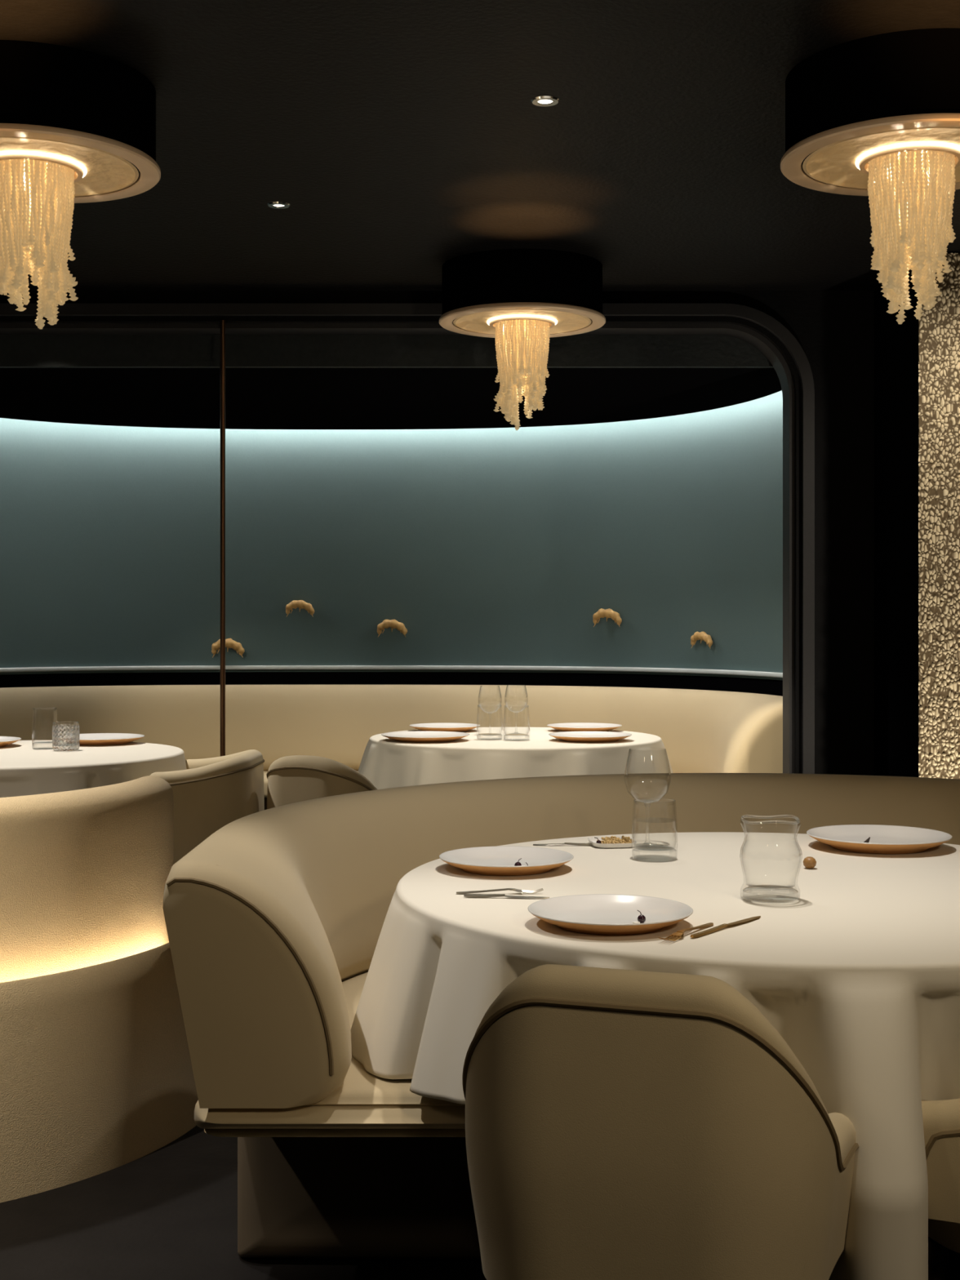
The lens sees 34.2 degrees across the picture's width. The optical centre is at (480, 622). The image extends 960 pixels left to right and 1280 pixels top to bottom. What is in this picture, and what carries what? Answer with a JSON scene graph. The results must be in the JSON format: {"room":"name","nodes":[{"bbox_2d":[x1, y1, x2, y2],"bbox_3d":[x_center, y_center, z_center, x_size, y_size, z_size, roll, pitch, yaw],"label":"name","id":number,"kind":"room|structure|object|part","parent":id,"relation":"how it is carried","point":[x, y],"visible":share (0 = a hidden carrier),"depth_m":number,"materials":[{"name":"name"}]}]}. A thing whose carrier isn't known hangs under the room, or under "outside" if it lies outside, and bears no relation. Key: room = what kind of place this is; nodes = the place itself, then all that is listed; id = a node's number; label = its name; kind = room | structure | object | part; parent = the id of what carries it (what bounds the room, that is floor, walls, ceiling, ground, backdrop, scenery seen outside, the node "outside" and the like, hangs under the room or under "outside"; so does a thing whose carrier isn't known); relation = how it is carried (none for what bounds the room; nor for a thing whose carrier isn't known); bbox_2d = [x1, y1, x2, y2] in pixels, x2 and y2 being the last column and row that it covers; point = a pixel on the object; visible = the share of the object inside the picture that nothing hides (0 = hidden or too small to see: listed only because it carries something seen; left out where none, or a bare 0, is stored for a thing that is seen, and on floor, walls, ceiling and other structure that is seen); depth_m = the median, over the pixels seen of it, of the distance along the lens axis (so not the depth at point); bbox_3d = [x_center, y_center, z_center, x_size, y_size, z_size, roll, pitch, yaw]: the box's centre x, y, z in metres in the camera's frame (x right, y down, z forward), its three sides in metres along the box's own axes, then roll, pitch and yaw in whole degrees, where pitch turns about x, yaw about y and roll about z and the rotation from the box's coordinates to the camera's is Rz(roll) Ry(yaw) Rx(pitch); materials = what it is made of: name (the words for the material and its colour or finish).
{"room":"restaurant","nodes":[
{"label":"restaurant","id":0,"kind":"room"},
{"bbox_2d":[0,368,782,429],"bbox_3d":[-0.780,-1.081,7.522,4.506,0.059,2.125,0,0,0],"label":"ceiling","id":1,"kind":"structure","parent":0,"point":[256,398],"depth_m":7.22,"materials":[{"name":"black paint"}]},
{"bbox_2d":[0,390,782,679],"bbox_3d":[-0.780,-0.609,7.510,4.780,1.770,2.420,0,0,0],"label":"wall","id":2,"kind":"structure","parent":0,"point":[491,546],"depth_m":8.53,"materials":[{"name":"teal paint"}]},
{"bbox_2d":[211,638,244,657],"bbox_3d":[-1.388,0.143,8.603,0.180,0.107,0.067,0,0,-6],"label":"wall ornament","id":3,"kind":"object","parent":2,"relation":"attached to","point":[229,642],"visible":0.9,"depth_m":8.58,"materials":[{"name":"gold metal"}]},
{"bbox_2d":[285,600,314,617],"bbox_3d":[-0.994,-0.075,8.629,0.160,0.096,0.059,0,0,-1],"label":"wall ornament","id":4,"kind":"object","parent":2,"relation":"attached to","point":[301,604],"visible":1,"depth_m":8.61,"materials":[{"name":"gold metal"}]},
{"bbox_2d":[0,665,782,678],"bbox_3d":[-0.780,0.252,7.481,4.664,0.024,2.362,0,0,0],"label":"trim","id":5,"kind":"structure","parent":2,"relation":"attached to","point":[758,673],"depth_m":8.52,"materials":[{"name":"white"}]},
{"bbox_2d":[377,619,407,636],"bbox_3d":[-0.485,0.034,8.625,0.167,0.099,0.063,0,0,2],"label":"wall ornament","id":6,"kind":"object","parent":2,"relation":"attached to","point":[393,624],"visible":1,"depth_m":8.61,"materials":[{"name":"gold metal"}]},
{"bbox_2d":[592,608,622,626],"bbox_3d":[0.683,-0.024,8.349,0.169,0.101,0.062,0,0,30],"label":"wall ornament","id":7,"kind":"object","parent":2,"relation":"attached to","point":[602,613],"visible":1,"depth_m":8.33,"materials":[{"name":"gold metal"}]},
{"bbox_2d":[690,631,712,648],"bbox_3d":[1.131,0.091,7.960,0.055,0.087,0.147,0,0,-37],"label":"wall ornament","id":8,"kind":"object","parent":2,"relation":"attached to","point":[698,636],"visible":1,"depth_m":7.93,"materials":[{"name":"gold metal"}]},
{"bbox_2d":[0,671,782,696],"bbox_3d":[-0.780,0.766,7.510,4.780,0.980,2.420,0,0,0],"label":"wall","id":9,"kind":"structure","parent":0,"point":[767,686],"depth_m":8.54,"materials":[{"name":"black paint"}]},
{"bbox_2d":[0,290,874,775],"bbox_3d":[-1.706,-0.035,6.340,6.587,2.583,0.180,0,0,0],"label":"wall","id":10,"kind":"structure","parent":0,"point":[834,330],"depth_m":6.25,"materials":[{"name":"black paint"}]},
{"bbox_2d":[0,334,773,368],"bbox_3d":[-0.825,-1.272,6.442,4.750,0.443,0.035,0,0,0],"label":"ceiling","id":11,"kind":"structure","parent":10,"relation":"attached to","point":[16,351],"depth_m":6.43,"materials":[{"name":"black paint"}]},
{"bbox_2d":[0,303,814,773],"bbox_3d":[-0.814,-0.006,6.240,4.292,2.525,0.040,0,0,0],"label":"trim","id":12,"kind":"structure","parent":10,"relation":"attached to","point":[764,320],"depth_m":6.22,"materials":[{"name":"metal"}]},
{"bbox_2d":[0,0,959,290],"bbox_3d":[-0.500,-1.377,1.725,9.000,0.100,9.450,0,0,0],"label":"ceiling","id":13,"kind":"structure","parent":0,"point":[402,140],"depth_m":4.30,"materials":[{"name":"paint"}]},
{"bbox_2d":[0,40,160,328],"bbox_3d":[-1.107,-1.024,3.860,0.624,0.606,0.624,0,0,-40],"label":"chandelier","id":14,"kind":"object","parent":13,"relation":"hanging from","point":[77,126],"visible":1,"depth_m":3.76,"materials":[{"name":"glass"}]},
{"bbox_3d":[-1.107,-1.126,3.860,0.516,0.014,0.516,0,0,-20],"label":"dish","id":15,"kind":"part","parent":14,"relation":"part of","materials":[{"name":"gold metal"}]},
{"bbox_2d":[266,201,290,208],"bbox_3d":[-0.640,-1.325,4.969,0.073,0.004,0.073,0,0,0],"label":"recessed light","id":16,"kind":"object","parent":13,"relation":"in","point":[277,205],"visible":1,"depth_m":4.96,"materials":[{"name":"white"}]},
{"bbox_2d":[439,248,605,430],"bbox_3d":[0.158,-1.024,5.850,0.624,0.606,0.624,0,0,-34],"label":"chandelier","id":17,"kind":"object","parent":13,"relation":"hanging from","point":[521,299],"visible":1,"depth_m":5.69,"materials":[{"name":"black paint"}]},
{"bbox_3d":[0.158,-1.126,5.850,0.516,0.014,0.516,0,0,0],"label":"dish","id":18,"kind":"part","parent":17,"relation":"part of","materials":[{"name":"gold metal"}]},
{"bbox_2d":[530,95,559,106],"bbox_3d":[0.166,-1.325,3.977,0.073,0.004,0.073,0,0,0],"label":"recessed light","id":19,"kind":"object","parent":13,"relation":"in","point":[544,101],"visible":1,"depth_m":3.97,"materials":[{"name":"silver metal"}]},
{"bbox_2d":[780,27,959,324],"bbox_3d":[1.046,-1.024,3.790,0.624,0.606,0.624,0,0,40],"label":"chandelier","id":20,"kind":"object","parent":13,"relation":"hanging from","point":[877,117],"visible":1,"depth_m":3.69,"materials":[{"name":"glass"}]},
{"bbox_3d":[1.046,-1.126,3.790,0.516,0.014,0.516,0,0,20],"label":"dish","id":21,"kind":"part","parent":20,"relation":"part of","materials":[{"name":"gold metal"}]},
{"bbox_2d":[0,1125,959,1279],"bbox_3d":[-0.500,1.306,3.200,9.000,0.100,12.400,0,0,0],"label":"floor","id":22,"kind":"structure","parent":0,"point":[170,1212],"depth_m":3.19,"materials":[{"name":"carpet"}]},
{"bbox_2d":[0,775,198,1203],"bbox_3d":[-1.703,0.829,3.793,1.830,0.855,1.182,0,0,18],"label":"banquette","id":23,"kind":"object","parent":22,"relation":"on","point":[96,1073],"visible":0.87,"depth_m":3.60,"materials":[{"name":"beige leather"}]},
{"bbox_3d":[-1.686,0.679,3.844,1.600,0.555,1.060,0,0,18],"label":"backrest","id":24,"kind":"part","parent":23,"relation":"part of","materials":[{"name":"beige leather"}]},
{"bbox_2d":[150,749,264,863],"bbox_3d":[-1.055,0.857,5.460,0.568,0.801,0.574,0,0,2],"label":"dining chair","id":25,"kind":"object","parent":22,"relation":"on","point":[212,793],"visible":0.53,"depth_m":5.20,"materials":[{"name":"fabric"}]},
{"bbox_2d":[220,320,225,756],"bbox_3d":[-1.029,0.025,6.250,0.090,2.462,0.090,0,0,0],"label":"pole","id":26,"kind":"object","parent":22,"relation":"on","point":[222,322],"visible":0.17,"depth_m":6.24,"materials":[{"name":"brown metal"}]},
{"bbox_2d":[266,755,377,808],"bbox_3d":[-0.483,0.857,5.532,0.461,0.801,0.513,0,0,30],"label":"dining chair","id":27,"kind":"object","parent":22,"relation":"on","point":[293,779],"visible":0.2,"depth_m":5.30,"materials":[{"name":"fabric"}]},
{"bbox_2d":[0,684,782,809],"bbox_3d":[-0.780,0.793,7.430,4.392,0.925,1.719,0,0,0],"label":"banquette","id":28,"kind":"object","parent":22,"relation":"on","point":[700,731],"visible":0.3,"depth_m":8.07,"materials":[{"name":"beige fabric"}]},
{"bbox_2d":[263,770,358,797],"bbox_3d":[-0.780,0.822,7.405,4.285,0.088,1.669,0,0,0],"label":"seat cushion","id":29,"kind":"object","parent":28,"relation":"on","point":[265,780],"depth_m":7.69,"materials":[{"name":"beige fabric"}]},
{"bbox_2d":[162,773,959,1259],"bbox_3d":[0.650,0.834,3.470,2.380,0.844,1.640,0,0,0],"label":"banquette","id":30,"kind":"object","parent":22,"relation":"on","point":[274,921],"visible":0.41,"depth_m":3.04,"materials":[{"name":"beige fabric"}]},
{"bbox_3d":[0.650,0.851,3.447,2.290,0.050,1.595,0,0,0],"label":"seat","id":31,"kind":"part","parent":30,"relation":"part of","materials":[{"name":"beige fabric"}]},
{"bbox_3d":[0.650,0.878,3.446,2.256,0.011,1.563,0,0,0],"label":"metal trim","id":32,"kind":"part","parent":30,"relation":"part of","materials":[{"name":"black metal"}]},
{"bbox_2d":[302,972,465,1106],"bbox_3d":[0.650,0.827,3.420,2.120,0.034,1.480,0,0,0],"label":"seat cushion","id":33,"kind":"object","parent":30,"relation":"on","point":[359,1087],"depth_m":2.71,"materials":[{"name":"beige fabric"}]},
{"bbox_3d":[0.650,0.620,3.475,2.380,0.416,1.630,0,0,0],"label":"backrest","id":34,"kind":"part","parent":30,"relation":"part of","materials":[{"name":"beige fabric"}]},
{"bbox_2d":[462,964,858,1279],"bbox_3d":[0.267,0.854,2.244,0.545,0.807,0.557,0,0,19],"label":"dining chair","id":35,"kind":"object","parent":22,"relation":"on","point":[620,1124],"visible":0.97,"depth_m":1.99,"materials":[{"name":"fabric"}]},
{"bbox_2d":[874,252,959,778],"bbox_3d":[2.009,-0.035,5.979,0.882,2.583,0.781,0,0,0],"label":"column","id":36,"kind":"structure","parent":22,"relation":"on","point":[917,362],"depth_m":5.64,"materials":[{"name":"gold paint"}]},
{"bbox_2d":[921,1098,959,1279],"bbox_3d":[0.947,0.854,2.478,0.557,0.807,0.545,0,0,32],"label":"dining chair","id":37,"kind":"object","parent":22,"relation":"on","point":[941,1118],"visible":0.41,"depth_m":2.33,"materials":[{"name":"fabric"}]},
{"bbox_3d":[0.706,1.115,2.456,0.069,0.284,0.034,0,0,-13],"label":"leg","id":38,"kind":"part","parent":37,"relation":"part of","materials":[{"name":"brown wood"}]},
{"bbox_3d":[0.976,0.673,2.460,0.486,0.446,0.543,0,0,32],"label":"backrest","id":39,"kind":"part","parent":37,"relation":"part of","materials":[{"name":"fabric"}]},
{"bbox_3d":[0.157,0.885,6.970,1.288,0.743,1.288,0,0,0],"label":"round table","id":40,"kind":"object","parent":22,"relation":"on","visible":0},
{"bbox_2d":[358,727,673,789],"bbox_3d":[0.154,0.707,6.955,1.470,0.392,1.438,0,0,0],"label":"tablecloth","id":41,"kind":"object","parent":40,"relation":"on","point":[386,762],"visible":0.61,"depth_m":6.45,"materials":[{"name":"beige fabric"}]},
{"bbox_2d":[381,730,469,742],"bbox_3d":[-0.235,0.497,6.740,0.382,0.028,0.382,0,0,13],"label":"plate","id":42,"kind":"object","parent":41,"relation":"on","point":[426,736],"visible":1,"depth_m":6.79,"materials":[{"name":"ceramic"}]},
{"bbox_2d":[409,722,479,732],"bbox_3d":[-0.165,0.497,7.330,0.332,0.028,0.332,0,0,9],"label":"plate","id":43,"kind":"object","parent":41,"relation":"on","point":[439,726],"visible":0.93,"depth_m":7.36,"materials":[{"name":"ceramic"}]},
{"bbox_2d":[476,704,502,740],"bbox_3d":[0.042,0.436,6.800,0.115,0.150,0.115,0,0,0],"label":"tumbler","id":44,"kind":"object","parent":41,"relation":"on","point":[477,704],"visible":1,"depth_m":6.80,"materials":[{"name":"clear glass"}]},
{"bbox_2d":[478,686,502,735],"bbox_3d":[0.045,0.399,7.060,0.107,0.223,0.107,0,0,0],"label":"wine glass","id":45,"kind":"object","parent":41,"relation":"on","point":[480,686],"visible":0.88,"depth_m":7.06,"materials":[{"name":"clear glass"}]},
{"bbox_2d":[478,686,502,713],"bbox_3d":[0.045,0.349,7.060,0.107,0.124,0.107,0,0,0],"label":"bowl","id":46,"kind":"object","parent":45,"relation":"on","point":[480,686],"depth_m":7.05,"materials":[{"name":"clear glass"}]},
{"bbox_2d":[502,704,529,740],"bbox_3d":[0.158,0.436,6.760,0.115,0.150,0.115,0,0,0],"label":"tumbler","id":47,"kind":"object","parent":41,"relation":"on","point":[512,704],"visible":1,"depth_m":6.76,"materials":[{"name":"clear glass"}]},
{"bbox_2d":[504,684,528,733],"bbox_3d":[0.165,0.399,7.120,0.107,0.223,0.107,0,0,0],"label":"wine glass","id":48,"kind":"object","parent":41,"relation":"on","point":[507,685],"visible":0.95,"depth_m":7.12,"materials":[{"name":"clear glass"}]},
{"bbox_2d":[504,684,528,712],"bbox_3d":[0.165,0.349,7.120,0.107,0.124,0.107,0,0,0],"label":"bowl","id":49,"kind":"object","parent":48,"relation":"on","point":[507,685],"depth_m":7.12,"materials":[{"name":"clear glass"}]},
{"bbox_2d":[546,722,622,731],"bbox_3d":[0.490,0.497,7.330,0.351,0.028,0.351,0,0,-28],"label":"plate","id":50,"kind":"object","parent":41,"relation":"on","point":[570,726],"visible":0.93,"depth_m":7.38,"materials":[{"name":"ceramic"}]},
{"bbox_2d":[548,731,631,742],"bbox_3d":[0.475,0.497,6.740,0.360,0.028,0.360,0,0,-27],"label":"plate","id":51,"kind":"object","parent":41,"relation":"on","point":[571,736],"visible":1,"depth_m":6.78,"materials":[{"name":"ceramic"}]},
{"bbox_3d":[-1.667,0.862,5.580,1.188,0.788,1.188,0,0,0],"label":"round table","id":52,"kind":"object","parent":22,"relation":"on","visible":0},
{"bbox_2d":[0,740,186,797],"bbox_3d":[-1.664,0.620,5.590,1.294,0.307,1.280,0,0,0],"label":"tablecloth","id":53,"kind":"object","parent":52,"relation":"on","point":[24,771],"visible":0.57,"depth_m":5.22,"materials":[{"name":"beige fabric"}]},
{"bbox_2d":[0,736,21,746],"bbox_3d":[-1.890,0.452,5.840,0.337,0.028,0.337,0,0,-17],"label":"plate","id":54,"kind":"object","parent":53,"relation":"on","point":[4,740],"visible":1,"depth_m":5.91,"materials":[{"name":"ceramic"}]},
{"bbox_2d":[31,707,57,749],"bbox_3d":[-1.600,0.391,5.745,0.093,0.150,0.093,0,0,0],"label":"glass","id":55,"kind":"object","parent":53,"relation":"on","point":[33,708],"visible":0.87,"depth_m":5.74,"materials":[{"name":"clear glass"}]},
{"bbox_2d":[52,721,79,751],"bbox_3d":[-1.500,0.413,5.660,0.096,0.102,0.096,0,0,0],"label":"glass tumbler","id":56,"kind":"object","parent":53,"relation":"on","point":[65,735],"visible":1,"depth_m":5.62,"materials":[{"name":"clear glass"}]},
{"bbox_2d":[79,733,144,745],"bbox_3d":[-1.460,0.452,6.000,0.337,0.028,0.337,0,0,-17],"label":"plate","id":57,"kind":"object","parent":53,"relation":"on","point":[90,739],"visible":0.65,"depth_m":6.07,"materials":[{"name":"ceramic"}]},
{"bbox_3d":[0.584,0.887,3.100,1.488,0.738,1.488,0,0,0],"label":"round table","id":58,"kind":"object","parent":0,"visible":0},
{"bbox_2d":[350,831,959,1279],"bbox_3d":[0.582,0.822,3.058,1.670,0.612,1.742,0,0,0],"label":"tablecloth","id":59,"kind":"object","parent":58,"relation":"on","point":[859,975],"visible":0.76,"depth_m":2.59,"materials":[{"name":"beige fabric"}]},
{"bbox_2d":[456,888,543,893],"bbox_3d":[0.038,0.510,2.965,0.165,0.010,0.021,0,0,-2],"label":"fork","id":60,"kind":"object","parent":59,"relation":"on","point":[504,889],"visible":1,"depth_m":2.96,"materials":[{"name":"silver metal"}]},
{"bbox_3d":[0.011,0.510,2.964,0.112,0.010,0.014,0,0,-2],"label":"handle","id":61,"kind":"part","parent":60,"relation":"part of","materials":[{"name":"silver metal"}]},
{"bbox_2d":[439,846,573,875],"bbox_3d":[0.055,0.502,3.265,0.281,0.028,0.281,0,0,33],"label":"plate","id":62,"kind":"object","parent":59,"relation":"on","point":[484,860],"visible":0.99,"depth_m":3.31,"materials":[{"name":"ceramic"}]},
{"bbox_2d":[512,858,521,866],"bbox_3d":[0.078,0.496,3.205,0.015,0.022,0.016,0,0,-35],"label":"berry","id":63,"kind":"object","parent":62,"relation":"on","point":[517,864],"visible":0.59,"depth_m":3.20,"materials":[{"name":"black food"}]},
{"bbox_2d":[463,893,549,898],"bbox_3d":[0.050,0.512,2.919,0.160,0.007,0.017,0,0,4],"label":"table knife","id":64,"kind":"object","parent":59,"relation":"on","point":[464,895],"visible":0.97,"depth_m":2.92,"materials":[{"name":"silver metal"}]},
{"bbox_3d":[0.008,0.511,2.922,0.077,0.006,0.011,0,0,4],"label":"handle","id":65,"kind":"part","parent":64,"relation":"part of","materials":[{"name":"silver metal"}]},
{"bbox_3d":[0.087,0.513,2.917,0.085,0.005,0.017,0,0,4],"label":"blade","id":66,"kind":"part","parent":64,"relation":"part of","materials":[{"name":"silver metal"}]},
{"bbox_2d":[533,842,592,845],"bbox_3d":[0.192,0.512,3.605,0.140,0.007,0.017,0,0,4],"label":"table knife","id":67,"kind":"object","parent":59,"relation":"on","point":[566,843],"visible":1,"depth_m":3.60,"materials":[{"name":"silver metal"}]},
{"bbox_3d":[0.159,0.513,3.607,0.074,0.005,0.017,0,0,4],"label":"blade","id":68,"kind":"part","parent":67,"relation":"part of","materials":[{"name":"silver metal"}]},
{"bbox_3d":[0.229,0.511,3.602,0.067,0.006,0.011,0,0,4],"label":"handle","id":69,"kind":"part","parent":67,"relation":"part of","materials":[{"name":"silver metal"}]},
{"bbox_2d":[528,893,693,934],"bbox_3d":[0.222,0.502,2.665,0.281,0.028,0.281,0,0,0],"label":"plate","id":70,"kind":"object","parent":59,"relation":"on","point":[592,913],"visible":0.99,"depth_m":2.70,"materials":[{"name":"grey ceramic"}]},
{"bbox_2d":[637,910,646,923],"bbox_3d":[0.273,0.496,2.630,0.015,0.021,0.015,0,0,4],"label":"berry","id":71,"kind":"object","parent":70,"relation":"on","point":[641,918],"visible":0.98,"depth_m":2.62,"materials":[{"name":"black food"}]},
{"bbox_2d":[587,835,636,848],"bbox_3d":[0.305,0.507,3.610,0.104,0.018,0.114,0,0,-8],"label":"dish","id":72,"kind":"object","parent":59,"relation":"on","point":[611,842],"visible":1,"depth_m":3.58,"materials":[{"name":"white ceramic"}]},
{"bbox_2d":[624,747,671,847],"bbox_3d":[0.386,0.404,3.600,0.107,0.223,0.107,0,0,0],"label":"wine glass","id":73,"kind":"object","parent":59,"relation":"on","point":[641,801],"visible":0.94,"depth_m":3.60,"materials":[{"name":"clear glass"}]},
{"bbox_2d":[624,747,671,803],"bbox_3d":[0.386,0.354,3.600,0.107,0.124,0.107,0,0,0],"label":"bowl","id":74,"kind":"object","parent":73,"relation":"on","point":[644,801],"depth_m":3.59,"materials":[{"name":"clear glass"}]},
{"bbox_2d":[631,798,677,862],"bbox_3d":[0.380,0.452,3.400,0.100,0.128,0.100,0,0,0],"label":"tumbler","id":75,"kind":"object","parent":59,"relation":"on","point":[647,858],"visible":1,"depth_m":3.40,"materials":[{"name":"clear glass"}]},
{"bbox_2d":[658,922,713,941],"bbox_3d":[0.345,0.510,2.582,0.021,0.010,0.185,0,0,33],"label":"fork","id":76,"kind":"object","parent":59,"relation":"on","point":[679,934],"visible":1,"depth_m":2.55,"materials":[{"name":"gold metal"}]},
{"bbox_3d":[0.361,0.510,2.607,0.014,0.010,0.126,0,0,33],"label":"handle","id":77,"kind":"part","parent":76,"relation":"part of","materials":[{"name":"gold metal"}]},
{"bbox_2d":[690,915,760,937],"bbox_3d":[0.417,0.512,2.638,0.017,0.007,0.235,0,0,38],"label":"table knife","id":78,"kind":"object","parent":59,"relation":"on","point":[753,918],"visible":1,"depth_m":2.62,"materials":[{"name":"gold metal"}]},
{"bbox_3d":[0.380,0.511,2.589,0.011,0.006,0.113,0,0,38],"label":"handle","id":79,"kind":"part","parent":78,"relation":"part of","materials":[{"name":"gold metal"}]},
{"bbox_3d":[0.451,0.513,2.681,0.017,0.005,0.125,0,0,38],"label":"blade","id":80,"kind":"part","parent":78,"relation":"part of","materials":[{"name":"gold metal"}]},
{"bbox_2d":[739,814,802,903],"bbox_3d":[0.541,0.439,2.904,0.115,0.154,0.115,0,0,0],"label":"tumbler","id":81,"kind":"object","parent":59,"relation":"on","point":[759,886],"visible":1,"depth_m":2.90,"materials":[{"name":"clear glass"}]},
{"bbox_2d":[803,856,816,868],"bbox_3d":[0.690,0.503,3.270,0.028,0.025,0.030,0,0,0],"label":"nut","id":82,"kind":"object","parent":59,"relation":"on","point":[809,862],"visible":1,"depth_m":3.26,"materials":[{"name":"brown food"}]},
{"bbox_2d":[806,824,952,853],"bbox_3d":[0.912,0.500,3.575,0.323,0.032,0.323,0,0,-25],"label":"plate","id":83,"kind":"object","parent":59,"relation":"on","point":[885,839],"visible":0.99,"depth_m":3.63,"materials":[{"name":"ceramic"}]}
]}

